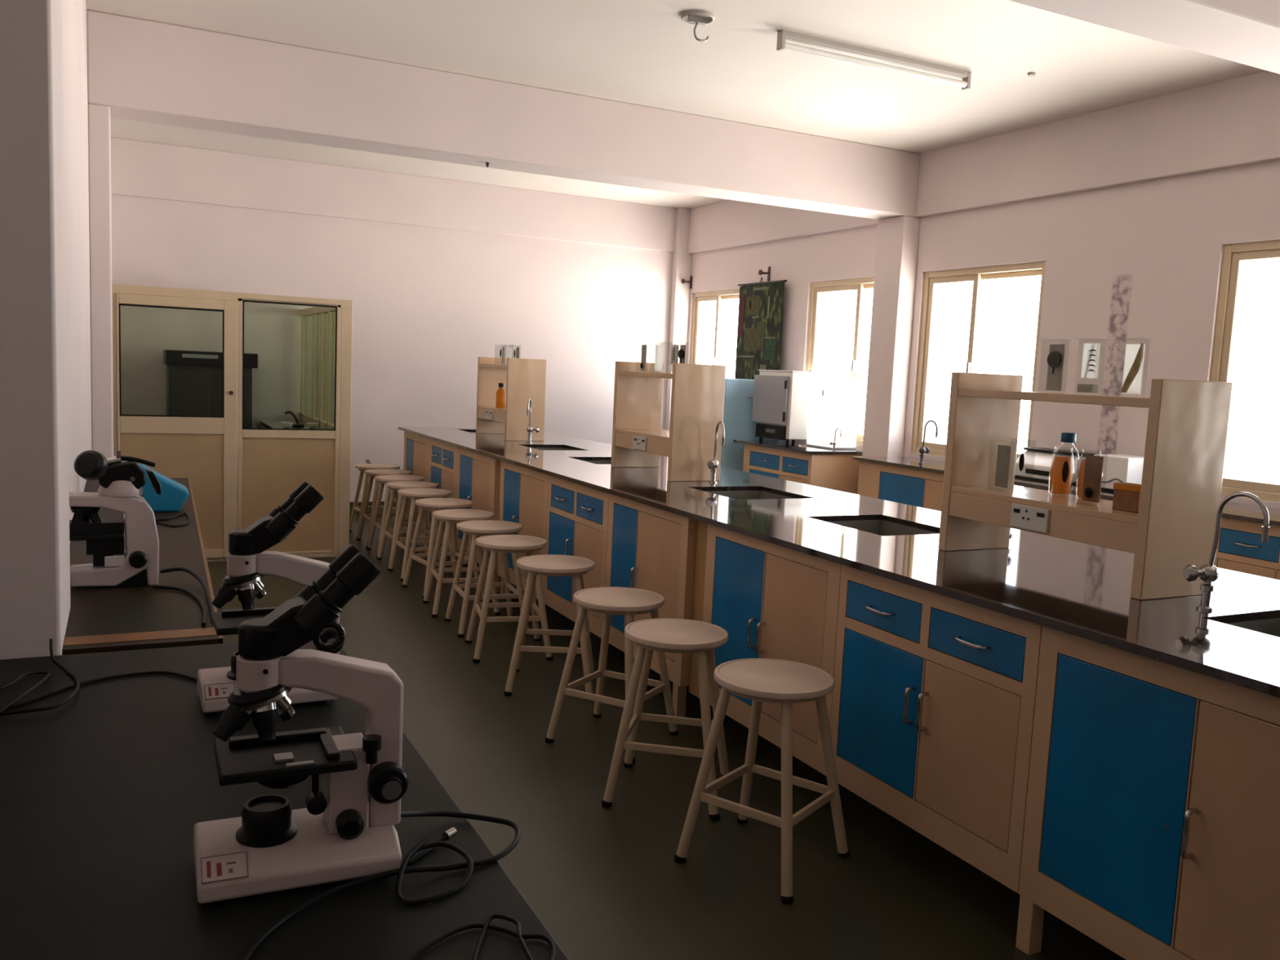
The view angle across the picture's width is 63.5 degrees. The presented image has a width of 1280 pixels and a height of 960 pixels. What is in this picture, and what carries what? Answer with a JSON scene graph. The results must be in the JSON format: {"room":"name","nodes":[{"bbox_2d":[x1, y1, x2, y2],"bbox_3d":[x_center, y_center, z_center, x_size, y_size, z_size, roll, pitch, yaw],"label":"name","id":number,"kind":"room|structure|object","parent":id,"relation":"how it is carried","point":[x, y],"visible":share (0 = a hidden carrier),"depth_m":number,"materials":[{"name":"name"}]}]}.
{"room":"science classroom","nodes":[
{"label":"science classroom","id":0,"kind":"room"},
{"bbox_2d":[0,0,113,659],"bbox_3d":[-3.854,-0.790,4.740,2.550,3.150,7.470,0,7,-27],"label":"wall","id":1,"kind":"structure","parent":0,"point":[56,397],"depth_m":1.99,"materials":[{"name":"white paint"}]},
{"bbox_2d":[86,9,919,219],"bbox_3d":[-0.438,-2.190,6.605,5.450,0.460,0.310,0,7,-27],"label":"ceiling beam","id":2,"kind":"structure","parent":1,"relation":"attached to","point":[144,70],"depth_m":6.15,"materials":[{"name":"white paint"}]},
{"bbox_2d":[1008,0,1279,74],"bbox_3d":[0.280,-1.733,2.656,7.700,0.460,0.310,0,7,-27],"label":"trim","id":3,"kind":"structure","parent":1,"relation":"attached to","point":[1244,32],"depth_m":3.42,"materials":[{"name":"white paint"}]},
{"bbox_2d":[111,284,352,562],"bbox_3d":[-3.297,-0.477,8.082,1.630,1.865,2.100,0,7,-27],"label":"door frame","id":4,"kind":"structure","parent":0,"point":[323,317],"depth_m":7.52,"materials":[{"name":"beige wood"}]},
{"bbox_2d":[115,293,237,558],"bbox_3d":[-3.121,-0.338,6.995,0.740,1.775,0.060,0,7,-27],"label":"door","id":5,"kind":"structure","parent":4,"relation":"in","point":[203,450],"depth_m":7.06,"materials":[{"name":"beige wood"}]},
{"bbox_2d":[236,298,341,554],"bbox_3d":[-2.492,-0.359,7.340,0.695,1.800,0.041,0,7,-27],"label":"door","id":6,"kind":"structure","parent":4,"relation":"in","point":[272,463],"depth_m":7.37,"materials":[{"name":"beige wood"}]},
{"bbox_2d":[111,194,673,502],"bbox_3d":[-1.936,-1.264,9.956,5.750,3.150,0.200,0,7,-27],"label":"wall","id":7,"kind":"structure","parent":0,"point":[428,302],"depth_m":9.66,"materials":[{"name":"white paint"}]},
{"bbox_2d":[111,137,676,252],"bbox_3d":[-2.016,-2.590,9.613,5.320,0.450,0.030,0,7,-27],"label":"beam","id":8,"kind":"structure","parent":7,"relation":"attached to","point":[142,169],"depth_m":9.40,"materials":[{"name":"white paint"}]},
{"bbox_2d":[207,514,1125,959],"bbox_3d":[-0.005,1.166,3.386,8.200,0.100,14.150,0,7,-27],"label":"floor","id":9,"kind":"structure","parent":0,"point":[606,883],"depth_m":3.35,"materials":[{"name":"tile"}]},
{"bbox_2d":[62,477,222,655],"bbox_3d":[-1.682,0.591,3.525,0.429,0.861,3.000,0,7,-27],"label":"table","id":10,"kind":"object","parent":9,"relation":"on","point":[135,617],"visible":0.39,"depth_m":2.46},
{"bbox_2d":[68,449,160,587],"bbox_3d":[-1.345,0.096,2.612,0.245,0.350,0.139,-1,7,-29],"label":"microscope","id":11,"kind":"object","parent":10,"relation":"on","point":[121,482],"visible":0.93,"depth_m":2.61,"materials":[{"name":"white plastic"}]},
{"bbox_2d":[138,462,189,511],"bbox_3d":[-1.794,0.027,3.890,0.173,0.173,0.140,0,7,-27],"label":"cover","id":12,"kind":"object","parent":10,"relation":"on","point":[174,495],"visible":0.73,"depth_m":3.83,"materials":[{"name":"plastic"}]},
{"bbox_2d":[152,585,206,626],"bbox_3d":[-1.075,0.294,2.469,0.066,0.009,0.434,-2,8,-38],"label":"power cable","id":13,"kind":"object","parent":10,"relation":"on","point":[199,601],"visible":1,"depth_m":2.54,"materials":[{"name":"black rubber"}]},
{"bbox_2d":[160,567,214,622],"bbox_3d":[-1.081,0.275,2.538,0.074,0.035,0.505,-2,8,-37],"label":"power cable","id":14,"kind":"object","parent":10,"relation":"on","point":[194,575],"visible":0.86,"depth_m":2.65,"materials":[{"name":"black rubber"}]},
{"bbox_2d":[163,349,257,428],"bbox_3d":[-3.649,-0.359,8.779,0.700,1.450,0.536,0,7,-27],"label":"storage cabinet","id":15,"kind":"object","parent":9,"relation":"on","point":[194,379],"visible":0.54,"depth_m":8.47,"materials":[{"name":"black metal"}]},
{"bbox_2d":[0,642,569,959],"bbox_3d":[-0.950,0.887,1.088,1.560,0.860,1.972,0,7,-27],"label":"table","id":16,"kind":"object","parent":9,"relation":"on","point":[104,792],"visible":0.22,"depth_m":1.28,"materials":[{"name":"black stone"}]},
{"bbox_2d":[0,638,79,715],"bbox_3d":[-1.084,0.350,1.823,0.171,0.037,0.404,0,7,-27],"label":"power cable","id":17,"kind":"object","parent":16,"relation":"on","point":[51,654],"visible":1,"depth_m":1.79,"materials":[{"name":"black rubber"}]},
{"bbox_2d":[0,671,196,711],"bbox_3d":[-0.998,0.372,1.790,0.480,0.006,0.152,-2,8,-36],"label":"power cable","id":18,"kind":"object","parent":16,"relation":"on","point":[146,673],"visible":0.85,"depth_m":1.88,"materials":[{"name":"black rubber"}]},
{"bbox_2d":[196,480,343,715],"bbox_3d":[-0.644,0.197,1.810,0.233,0.385,0.136,-1,7,-27],"label":"microscope","id":19,"kind":"object","parent":16,"relation":"on","point":[248,562],"visible":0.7,"depth_m":1.77,"materials":[{"name":"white plastic"}]},
{"bbox_2d":[226,651,239,680],"bbox_3d":[-0.685,0.323,1.805,0.068,0.040,0.068,-1,7,-27],"label":"lamp","id":20,"kind":"object","parent":19,"relation":"on","point":[231,671],"depth_m":1.78,"materials":[{"name":"black plastic"}]},
{"bbox_2d":[193,544,408,906],"bbox_3d":[-0.396,0.272,1.215,0.233,0.385,0.136,0,7,-25],"label":"microscope","id":21,"kind":"object","parent":16,"relation":"on","point":[347,830],"visible":0.99,"depth_m":1.19,"materials":[{"name":"white plastic"}]},
{"bbox_2d":[206,861,222,877],"bbox_3d":[-0.470,0.429,1.141,0.015,0.011,0.017,0,7,-25],"label":"print","id":22,"kind":"object","parent":21,"relation":"on","point":[214,868],"depth_m":1.14},
{"bbox_2d":[235,794,297,848],"bbox_3d":[-0.437,0.398,1.212,0.068,0.040,0.068,0,7,-25],"label":"lamp","id":23,"kind":"object","parent":21,"relation":"on","point":[267,820],"depth_m":1.19,"materials":[{"name":"black plastic"}]},
{"bbox_2d":[240,810,520,959],"bbox_3d":[-0.307,0.455,1.155,0.145,0.042,0.512,6,7,25],"label":"power cable","id":24,"kind":"object","parent":16,"relation":"on","point":[246,955],"visible":0.95,"depth_m":1.22,"materials":[{"name":"black rubber"}]},
{"bbox_2d":[395,835,473,905],"bbox_3d":[-0.253,0.454,1.234,0.100,0.031,0.141,0,7,-27],"label":"power cable","id":25,"kind":"object","parent":16,"relation":"on","point":[422,846],"visible":1,"depth_m":1.22,"materials":[{"name":"black rubber"}]},
{"bbox_2d":[404,923,555,959],"bbox_3d":[-0.185,0.489,1.051,0.204,0.005,0.120,0,7,-27],"label":"power cable","id":26,"kind":"object","parent":16,"relation":"on","point":[467,926],"visible":1,"depth_m":1.10,"materials":[{"name":"black rubber"}]},
{"bbox_2d":[471,913,532,959],"bbox_3d":[-0.146,0.485,1.069,0.068,0.011,0.131,1,6,-16],"label":"power cable","id":27,"kind":"object","parent":16,"relation":"on","point":[491,917],"visible":1,"depth_m":1.09,"materials":[{"name":"black rubber"}]},
{"bbox_2d":[253,417,324,429],"bbox_3d":[-2.933,-0.026,8.604,0.380,0.890,1.400,0,7,-27],"label":"countertop","id":28,"kind":"structure","parent":9,"relation":"on","point":[262,423],"depth_m":8.67,"materials":[{"name":"stone"}]},
{"bbox_2d":[349,463,401,537],"bbox_3d":[-2.183,0.167,8.583,0.401,0.578,0.401,0,7,-27],"label":"stool","id":29,"kind":"object","parent":9,"relation":"on","point":[362,468],"visible":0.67,"depth_m":8.56,"materials":[{"name":"beige wood"}]},
{"bbox_2d":[356,468,412,547],"bbox_3d":[-2.006,0.216,8.205,0.401,0.578,0.401,0,7,-27],"label":"stool","id":30,"kind":"object","parent":9,"relation":"on","point":[371,473],"visible":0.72,"depth_m":8.16,"materials":[{"name":"beige wood"}]},
{"bbox_2d":[366,474,426,558],"bbox_3d":[-1.828,0.265,7.828,0.401,0.578,0.401,0,7,-27],"label":"stool","id":31,"kind":"object","parent":9,"relation":"on","point":[383,479],"visible":0.69,"depth_m":7.78,"materials":[{"name":"beige wood"}]},
{"bbox_2d":[377,480,439,568],"bbox_3d":[-1.650,0.313,7.450,0.401,0.578,0.401,0,7,-27],"label":"stool","id":32,"kind":"object","parent":9,"relation":"on","point":[393,486],"visible":0.62,"depth_m":7.46,"materials":[{"name":"beige wood"}]},
{"bbox_2d":[402,431,429,534],"bbox_3d":[-1.326,0.059,8.561,1.154,0.875,0.787,0,7,-27],"label":"base cabinet","id":33,"kind":"object","parent":9,"relation":"on","point":[415,456],"visible":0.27,"depth_m":8.28,"materials":[{"name":"beige paint"}]},
{"bbox_2d":[387,488,453,581],"bbox_3d":[-1.479,0.361,7.075,0.401,0.578,0.401,0,7,-27],"label":"stool","id":34,"kind":"object","parent":9,"relation":"on","point":[415,494],"visible":0.75,"depth_m":7.00,"materials":[{"name":"beige wood"}]},
{"bbox_2d":[401,497,482,599],"bbox_3d":[-1.259,0.421,6.609,0.401,0.578,0.401,-1,7,-34],"label":"stool","id":35,"kind":"object","parent":9,"relation":"on","point":[431,504],"visible":0.77,"depth_m":6.57,"materials":[{"name":"beige wood"}]},
{"bbox_2d":[426,439,458,540],"bbox_3d":[-0.977,0.150,7.863,1.154,0.875,0.777,0,7,-27],"label":"base cabinet","id":36,"kind":"object","parent":9,"relation":"on","point":[442,457],"visible":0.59,"depth_m":7.58,"materials":[{"name":"beige paint"}]},
{"bbox_2d":[422,508,500,617],"bbox_3d":[-1.056,0.481,6.141,0.401,0.578,0.401,0,7,-20],"label":"stool","id":37,"kind":"object","parent":9,"relation":"on","point":[453,515],"visible":0.81,"depth_m":6.05,"materials":[{"name":"beige wood"}]},
{"bbox_2d":[456,448,501,592],"bbox_3d":[-0.624,0.242,7.158,1.154,0.875,0.805,0,7,-27],"label":"base cabinet","id":38,"kind":"object","parent":9,"relation":"on","point":[478,482],"visible":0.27,"depth_m":6.82,"materials":[{"name":"beige paint"}]},
{"bbox_2d":[398,426,612,457],"bbox_3d":[-0.934,-0.297,7.815,1.205,0.022,2.478,0,7,-27],"label":"countertop","id":39,"kind":"structure","parent":38,"relation":"on","point":[488,445],"depth_m":7.49,"materials":[{"name":"stone"}]},
{"bbox_2d":[475,356,546,440],"bbox_3d":[-1.009,-0.636,7.988,0.308,0.608,0.735,0,7,-27],"label":"shelf rack","id":40,"kind":"object","parent":39,"relation":"on","point":[523,379],"visible":0.99,"depth_m":7.70,"materials":[{"name":"beige laminate"}]},
{"bbox_2d":[495,382,506,408],"bbox_3d":[-1.073,-0.653,7.979,0.076,0.190,0.076,0,7,-27],"label":"bottle","id":41,"kind":"object","parent":40,"relation":"on","point":[500,393],"visible":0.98,"depth_m":7.95,"materials":[{"name":"orange plastic"}]},
{"bbox_2d":[526,398,538,443],"bbox_3d":[-0.780,-0.427,7.467,0.092,0.326,0.173,3,6,1],"label":"tap","id":42,"kind":"object","parent":39,"relation":"on","point":[530,428],"visible":1,"depth_m":7.51,"materials":[{"name":"silver metal"}]},
{"bbox_2d":[444,520,528,637],"bbox_3d":[-0.844,0.534,5.742,0.401,0.578,0.401,0,7,-21],"label":"stool","id":43,"kind":"object","parent":9,"relation":"on","point":[476,528],"visible":0.88,"depth_m":5.65,"materials":[{"name":"beige wood"}]},
{"bbox_2d":[465,534,553,662],"bbox_3d":[-0.665,0.591,5.281,0.401,0.578,0.401,1,6,-16],"label":"stool","id":44,"kind":"object","parent":9,"relation":"on","point":[493,544],"visible":0.99,"depth_m":5.17,"materials":[{"name":"beige wood"}]},
{"bbox_2d":[497,461,548,599],"bbox_3d":[-0.217,0.347,6.346,1.154,0.875,0.810,0,7,-27],"label":"base cabinet","id":45,"kind":"object","parent":9,"relation":"on","point":[523,491],"visible":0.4,"depth_m":6.06,"materials":[{"name":"beige paint"}]},
{"bbox_2d":[503,554,595,696],"bbox_3d":[-0.398,0.659,4.763,0.401,0.578,0.401,2,6,-2],"label":"stool","id":46,"kind":"object","parent":9,"relation":"on","point":[547,565],"visible":0.88,"depth_m":4.62,"materials":[{"name":"beige wood"}]},
{"bbox_2d":[544,475,608,638],"bbox_3d":[0.140,0.440,5.631,1.154,0.875,0.792,0,7,-27],"label":"base cabinet","id":47,"kind":"object","parent":9,"relation":"on","point":[577,517],"visible":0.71,"depth_m":5.38,"materials":[{"name":"beige paint"}]},
{"bbox_2d":[492,454,897,512],"bbox_3d":[0.148,-0.015,5.652,1.205,0.022,2.388,0,7,-27],"label":"countertop","id":48,"kind":"structure","parent":47,"relation":"on","point":[648,486],"depth_m":5.25,"materials":[{"name":"black stone"}]},
{"bbox_2d":[610,361,725,481],"bbox_3d":[0.137,-0.338,5.699,0.308,0.608,0.730,0,7,-27],"label":"shelf rack","id":49,"kind":"object","parent":48,"relation":"on","point":[697,392],"visible":0.95,"depth_m":5.42,"materials":[{"name":"beige laminate"}]},
{"bbox_2d":[653,341,663,372],"bbox_3d":[0.101,-0.671,5.651,0.048,0.169,0.091,0,7,-27],"label":"jar","id":50,"kind":"object","parent":49,"relation":"on","point":[660,347],"visible":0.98,"depth_m":5.65,"materials":[{"name":"clear plastic"}]},
{"bbox_2d":[706,421,724,483],"bbox_3d":[0.385,-0.142,5.305,0.068,0.326,0.169,2,6,-7],"label":"tap","id":51,"kind":"object","parent":48,"relation":"on","point":[713,464],"visible":1,"depth_m":5.34,"materials":[{"name":"silver metal"}]},
{"bbox_2d":[706,490,795,499],"bbox_3d":[0.528,0.170,5.023,0.460,0.174,0.505,0,7,-27],"label":"sink","id":52,"kind":"object","parent":48,"relation":"in","point":[738,495],"visible":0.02,"depth_m":5.26,"materials":[{"name":"grey stone"}]},
{"bbox_2d":[545,586,678,763],"bbox_3d":[-0.096,0.744,4.103,0.401,0.578,0.401,6,7,28],"label":"stool","id":53,"kind":"object","parent":9,"relation":"on","point":[607,601],"visible":0.95,"depth_m":4.04,"materials":[{"name":"beige wood"}]},
{"bbox_2d":[604,493,697,717],"bbox_3d":[0.493,0.532,4.926,1.154,0.875,0.790,0,7,-27],"label":"base cabinet","id":54,"kind":"object","parent":9,"relation":"on","point":[649,548],"visible":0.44,"depth_m":4.55,"materials":[{"name":"beige paint"}]},
{"bbox_2d":[601,617,728,821],"bbox_3d":[0.113,0.806,3.608,0.401,0.578,0.401,4,6,10],"label":"stool","id":55,"kind":"object","parent":9,"relation":"on","point":[669,635],"visible":0.88,"depth_m":3.49,"materials":[{"name":"beige wood"}]},
{"bbox_2d":[720,377,777,471],"bbox_3d":[0.809,-0.207,9.384,0.645,1.420,0.600,0,7,-27],"label":"refrigerator","id":56,"kind":"object","parent":9,"relation":"on","point":[738,424],"visible":0.11,"depth_m":9.03,"materials":[{"name":"blue metal"}]},
{"bbox_2d":[674,657,849,904],"bbox_3d":[0.389,0.870,3.133,0.401,0.578,0.401,7,8,36],"label":"stool","id":57,"kind":"object","parent":9,"relation":"on","point":[786,683],"visible":1,"depth_m":3.09,"materials":[{"name":"wood"}]},
{"bbox_2d":[698,524,841,775],"bbox_3d":[0.931,0.646,4.051,1.154,0.875,0.864,0,7,-27],"label":"base cabinet","id":58,"kind":"object","parent":9,"relation":"on","point":[771,601],"visible":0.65,"depth_m":3.73,"materials":[{"name":"beige paint"}]},
{"bbox_2d":[688,520,707,697],"bbox_3d":[0.614,0.528,4.453,0.800,0.756,0.150,0,7,-27],"label":"panel","id":59,"kind":"object","parent":58,"relation":"attached to","point":[702,527],"visible":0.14,"depth_m":4.30,"materials":[{"name":"wood"}]},
{"bbox_2d":[673,502,1279,697],"bbox_3d":[1.315,0.289,3.319,1.205,0.022,2.860,0,7,-27],"label":"countertop","id":60,"kind":"structure","parent":58,"relation":"on","point":[1080,589],"depth_m":3.05,"materials":[{"name":"black stone"}]},
{"bbox_2d":[827,520,939,536],"bbox_3d":[0.957,0.286,4.121,0.420,0.174,0.515,0,7,-27],"label":"sink","id":61,"kind":"object","parent":60,"relation":"in","point":[881,527],"visible":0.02,"depth_m":4.36,"materials":[{"name":"grey stone"}]},
{"bbox_2d":[937,372,1232,599],"bbox_3d":[1.345,-0.018,3.233,0.305,0.608,0.798,0,7,-27],"label":"shelf rack","id":62,"kind":"object","parent":60,"relation":"on","point":[1173,527],"visible":0.99,"depth_m":2.94,"materials":[{"name":"beige laminate"}]},
{"bbox_2d":[988,439,1016,488],"bbox_3d":[1.204,-0.050,3.452,0.048,0.164,0.088,0,7,-27],"label":"jar","id":63,"kind":"object","parent":62,"relation":"on","point":[1003,458],"visible":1,"depth_m":3.45,"materials":[{"name":"clear glass"}]},
{"bbox_2d":[1039,338,1071,391],"bbox_3d":[1.300,-0.359,3.254,0.048,0.169,0.091,0,7,-27],"label":"jar","id":64,"kind":"object","parent":62,"relation":"on","point":[1055,358],"visible":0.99,"depth_m":3.25,"materials":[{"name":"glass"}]},
{"bbox_2d":[1048,446,1074,494],"bbox_3d":[1.375,-0.029,3.369,0.076,0.156,0.076,0,7,-27],"label":"liquid","id":65,"kind":"object","parent":62,"relation":"on","point":[1059,486],"visible":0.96,"depth_m":3.35,"materials":[{"name":"orange liquid"}]},
{"bbox_2d":[1051,432,1079,497],"bbox_3d":[1.344,-0.045,3.262,0.072,0.208,0.072,0,7,-27],"label":"bottle","id":66,"kind":"object","parent":62,"relation":"on","point":[1065,437],"visible":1,"depth_m":3.25,"materials":[{"name":"clear glass"}]},
{"bbox_2d":[1075,451,1102,497],"bbox_3d":[1.423,-0.016,3.271,0.076,0.156,0.076,0,7,-27],"label":"jar","id":67,"kind":"object","parent":62,"relation":"on","point":[1082,470],"visible":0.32,"depth_m":3.26,"materials":[{"name":"clear glass"}]},
{"bbox_2d":[1076,337,1104,393],"bbox_3d":[1.362,-0.343,3.131,0.048,0.169,0.086,0,7,-27],"label":"jar","id":68,"kind":"object","parent":62,"relation":"on","point":[1091,357],"visible":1,"depth_m":3.12,"materials":[{"name":"clear glass"}]},
{"bbox_2d":[1078,448,1111,502],"bbox_3d":[1.364,-0.008,3.132,0.048,0.164,0.094,0,7,-27],"label":"jar","id":69,"kind":"object","parent":62,"relation":"on","point":[1094,464],"visible":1,"depth_m":3.13,"materials":[{"name":"clear glass"}]},
{"bbox_2d":[1112,482,1141,512],"bbox_3d":[1.435,0.051,3.013,0.064,0.078,0.089,0,7,-27],"label":"wooden box","id":70,"kind":"object","parent":62,"relation":"on","point":[1126,495],"visible":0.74,"depth_m":3.00,"materials":[{"name":"brown wood"}]},
{"bbox_2d":[1117,337,1150,395],"bbox_3d":[1.426,-0.326,3.004,0.048,0.169,0.094,0,7,-27],"label":"jar","id":71,"kind":"object","parent":62,"relation":"on","point":[1135,353],"visible":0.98,"depth_m":3.00,"materials":[{"name":"clear glass"}]},
{"bbox_2d":[1182,491,1270,611],"bbox_3d":[1.525,0.191,2.693,0.092,0.326,0.186,-1,7,-29],"label":"tap","id":72,"kind":"object","parent":60,"relation":"on","point":[1208,573],"visible":1,"depth_m":2.73,"materials":[{"name":"silver metal"}]},
{"bbox_2d":[1226,617,1279,637],"bbox_3d":[1.731,0.491,2.540,0.430,0.174,0.530,0,7,-27],"label":"sink","id":73,"kind":"object","parent":60,"relation":"in","point":[1268,626],"visible":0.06,"depth_m":2.78,"materials":[{"name":"grey stone"}]},
{"bbox_2d":[742,444,862,494],"bbox_3d":[1.343,0.177,8.587,0.616,0.875,0.980,0,7,-27],"label":"base cabinet","id":74,"kind":"object","parent":9,"relation":"on","point":[834,472],"visible":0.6,"depth_m":8.17,"materials":[{"name":"beige paint"}]},
{"bbox_2d":[733,440,862,454],"bbox_3d":[1.338,-0.276,8.582,0.635,0.022,1.120,0,7,-27],"label":"countertop","id":75,"kind":"structure","parent":74,"relation":"on","point":[799,446],"depth_m":8.34,"materials":[{"name":"stone"}]},
{"bbox_2d":[747,369,831,444],"bbox_3d":[1.260,-0.629,8.863,0.468,0.612,0.582,0,7,-27],"label":"oven","id":76,"kind":"object","parent":75,"relation":"on","point":[780,402],"visible":0.9,"depth_m":8.63,"materials":[{"name":"white metal"}]},
{"bbox_2d":[806,377,860,449],"bbox_3d":[1.578,-0.545,8.464,0.246,0.560,0.360,0,7,-27],"label":"box","id":77,"kind":"object","parent":75,"relation":"on","point":[833,403],"visible":0.99,"depth_m":8.33,"materials":[{"name":"white plastic"}]},
{"bbox_2d":[857,460,943,511],"bbox_3d":[2.063,0.352,7.270,0.507,0.875,1.100,0,7,-27],"label":"base cabinet","id":78,"kind":"object","parent":9,"relation":"on","point":[910,486],"visible":0.12,"depth_m":7.19,"materials":[{"name":"beige paint"}]},
{"bbox_2d":[830,564,1042,893],"bbox_3d":[1.308,0.744,3.298,1.154,0.875,0.827,0,7,-27],"label":"base cabinet","id":79,"kind":"object","parent":9,"relation":"on","point":[934,695],"visible":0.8,"depth_m":2.98,"materials":[{"name":"beige paint"}]},
{"bbox_2d":[1013,484,1112,501],"bbox_3d":[2.562,0.485,6.239,0.539,0.875,1.195,0,7,-27],"label":"base cabinet","id":80,"kind":"object","parent":9,"relation":"on","point":[1014,485],"visible":0.02,"depth_m":6.09,"materials":[{"name":"beige paint"}]},
{"bbox_2d":[852,456,1279,526],"bbox_3d":[2.963,0.137,5.429,0.550,0.022,5.180,0,7,-27],"label":"countertop","id":81,"kind":"structure","parent":80,"relation":"on","point":[1242,512],"depth_m":6.06,"materials":[{"name":"stone"}]},
{"bbox_2d":[918,420,937,463],"bbox_3d":[2.020,-0.262,7.187,0.088,0.310,0.168,0,7,-27],"label":"tap","id":82,"kind":"object","parent":81,"relation":"on","point":[922,450],"visible":1,"depth_m":7.21,"materials":[{"name":"grey metal"}]},
{"bbox_2d":[1014,447,1095,484],"bbox_3d":[2.561,-0.090,6.404,0.274,0.185,0.440,0,7,-27],"label":"instrument","id":83,"kind":"object","parent":81,"relation":"on","point":[1038,461],"visible":0.57,"depth_m":6.36,"materials":[{"name":"white metal"}]},
{"bbox_2d":[1094,453,1143,491],"bbox_3d":[2.783,-0.038,5.941,0.272,0.200,0.231,0,7,-27],"label":"instrument","id":84,"kind":"object","parent":81,"relation":"on","point":[1116,468],"visible":0.63,"depth_m":5.83,"materials":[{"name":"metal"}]},
{"bbox_2d":[1015,626,1279,959],"bbox_3d":[1.678,0.841,2.559,1.154,0.875,0.830,0,7,-27],"label":"base cabinet","id":85,"kind":"object","parent":9,"relation":"on","point":[1152,829],"visible":0.97,"depth_m":2.37,"materials":[{"name":"beige paint"}]},
{"bbox_2d":[1213,517,1279,580],"bbox_3d":[3.095,0.624,5.174,0.539,0.875,1.195,0,7,-27],"label":"base cabinet","id":86,"kind":"object","parent":9,"relation":"on","point":[1240,548],"visible":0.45,"depth_m":4.98,"materials":[{"name":"beige paint"}]},
{"bbox_2d":[85,0,1266,208],"bbox_3d":[0.142,-2.072,3.038,8.200,0.120,14.150,0,7,-27],"label":"ceiling","id":87,"kind":"structure","parent":0,"point":[640,52],"depth_m":5.53,"materials":[{"name":"paint"}]},
{"bbox_2d":[680,9,715,41],"bbox_3d":[0.274,-2.151,4.923,0.159,0.113,0.159,0,7,-27],"label":"ceiling rose","id":88,"kind":"object","parent":87,"relation":"attached to","point":[696,17],"visible":1,"depth_m":4.91,"materials":[{"name":"white metal"}]},
{"bbox_2d":[776,30,971,90],"bbox_3d":[1.236,-2.167,5.356,1.234,0.088,0.046,0,7,-27],"label":"tube light","id":89,"kind":"object","parent":87,"relation":"attached to","point":[783,35],"visible":1,"depth_m":5.32,"materials":[{"name":"white plastic"}]},
{"bbox_2d":[664,207,692,431],"bbox_3d":[0.396,-1.266,10.959,0.180,3.150,0.090,0,7,-27],"label":"pillar","id":90,"kind":"structure","parent":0,"point":[682,260],"depth_m":10.84,"materials":[{"name":"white paint"}]},
{"bbox_2d":[862,215,919,457],"bbox_3d":[1.902,-0.645,7.977,0.160,2.690,0.300,0,7,-27],"label":"wall pillar","id":91,"kind":"structure","parent":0,"point":[897,237],"depth_m":7.84,"materials":[{"name":"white paint"}]},
{"bbox_2d":[686,160,1279,509],"bbox_3d":[3.625,-0.477,4.989,0.250,3.150,13.750,0,7,-27],"label":"wall","id":92,"kind":"structure","parent":0,"point":[1144,259],"depth_m":6.37,"materials":[{"name":"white paint"}]},
{"bbox_2d":[690,288,739,365],"bbox_3d":[0.825,-1.223,10.436,0.102,1.355,1.150,0,7,-27],"label":"window","id":93,"kind":"structure","parent":92,"relation":"in","point":[720,295],"depth_m":10.54,"materials":[{"name":"wood"}]},
{"bbox_2d":[758,266,770,280],"bbox_3d":[1.147,-1.903,9.524,0.110,0.130,0.052,0,7,-27],"label":"curtain bracket","id":94,"kind":"object","parent":92,"relation":"attached to","point":[760,272],"visible":1,"depth_m":9.53,"materials":[{"name":"metal"}]},
{"bbox_2d":[734,276,786,379],"bbox_3d":[1.101,-1.389,9.590,0.020,0.977,0.800,0,7,-27],"label":"chart","id":95,"kind":"object","parent":94,"relation":"hanging from","point":[761,304],"visible":0.87,"depth_m":9.58,"materials":[{"name":"green fabric"}]},
{"bbox_2d":[737,293,745,336],"bbox_3d":[0.967,-1.569,9.854,0.002,0.400,0.090,0,7,-27],"label":"print","id":96,"kind":"object","parent":95,"relation":"attached to","point":[741,313],"depth_m":9.85},
{"bbox_2d":[743,296,764,379],"bbox_3d":[1.066,-1.322,9.660,0.002,0.780,0.340,0,7,-27],"label":"print","id":97,"kind":"object","parent":95,"relation":"on","point":[753,306],"depth_m":9.66},
{"bbox_2d":[737,286,775,369],"bbox_3d":[1.089,-1.377,9.614,0.002,0.820,0.610,0,7,-27],"label":"print","id":98,"kind":"object","parent":95,"relation":"attached to","point":[757,305],"depth_m":9.61},
{"bbox_2d":[764,340,776,360],"bbox_3d":[1.185,-1.181,9.423,0.002,0.180,0.180,0,7,-27],"label":"print","id":99,"kind":"object","parent":95,"relation":"attached to","point":[770,346],"depth_m":9.42},
{"bbox_2d":[805,276,874,445],"bbox_3d":[1.731,-0.987,8.624,0.102,1.355,1.070,0,7,-27],"label":"window","id":100,"kind":"structure","parent":92,"relation":"in","point":[861,284],"depth_m":8.61,"materials":[{"name":"beige metal"}]},
{"bbox_2d":[911,261,1045,458],"bbox_3d":[2.391,-0.815,7.305,0.102,1.355,1.160,0,7,-27],"label":"window","id":101,"kind":"structure","parent":92,"relation":"in","point":[978,275],"depth_m":7.47,"materials":[{"name":"beige wood"}]},
{"bbox_2d":[688,70,1279,253],"bbox_3d":[3.571,-1.807,4.738,0.050,0.460,13.660,0,7,-27],"label":"beam","id":102,"kind":"structure","parent":92,"relation":"attached to","point":[1233,122],"depth_m":6.40,"materials":[{"name":"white paint"}]},
{"bbox_2d":[1209,240,1279,502],"bbox_3d":[3.437,-0.543,5.215,0.102,1.355,1.135,0,7,-27],"label":"window","id":103,"kind":"structure","parent":92,"relation":"in","point":[1233,255],"depth_m":5.61,"materials":[{"name":"beige wood"}]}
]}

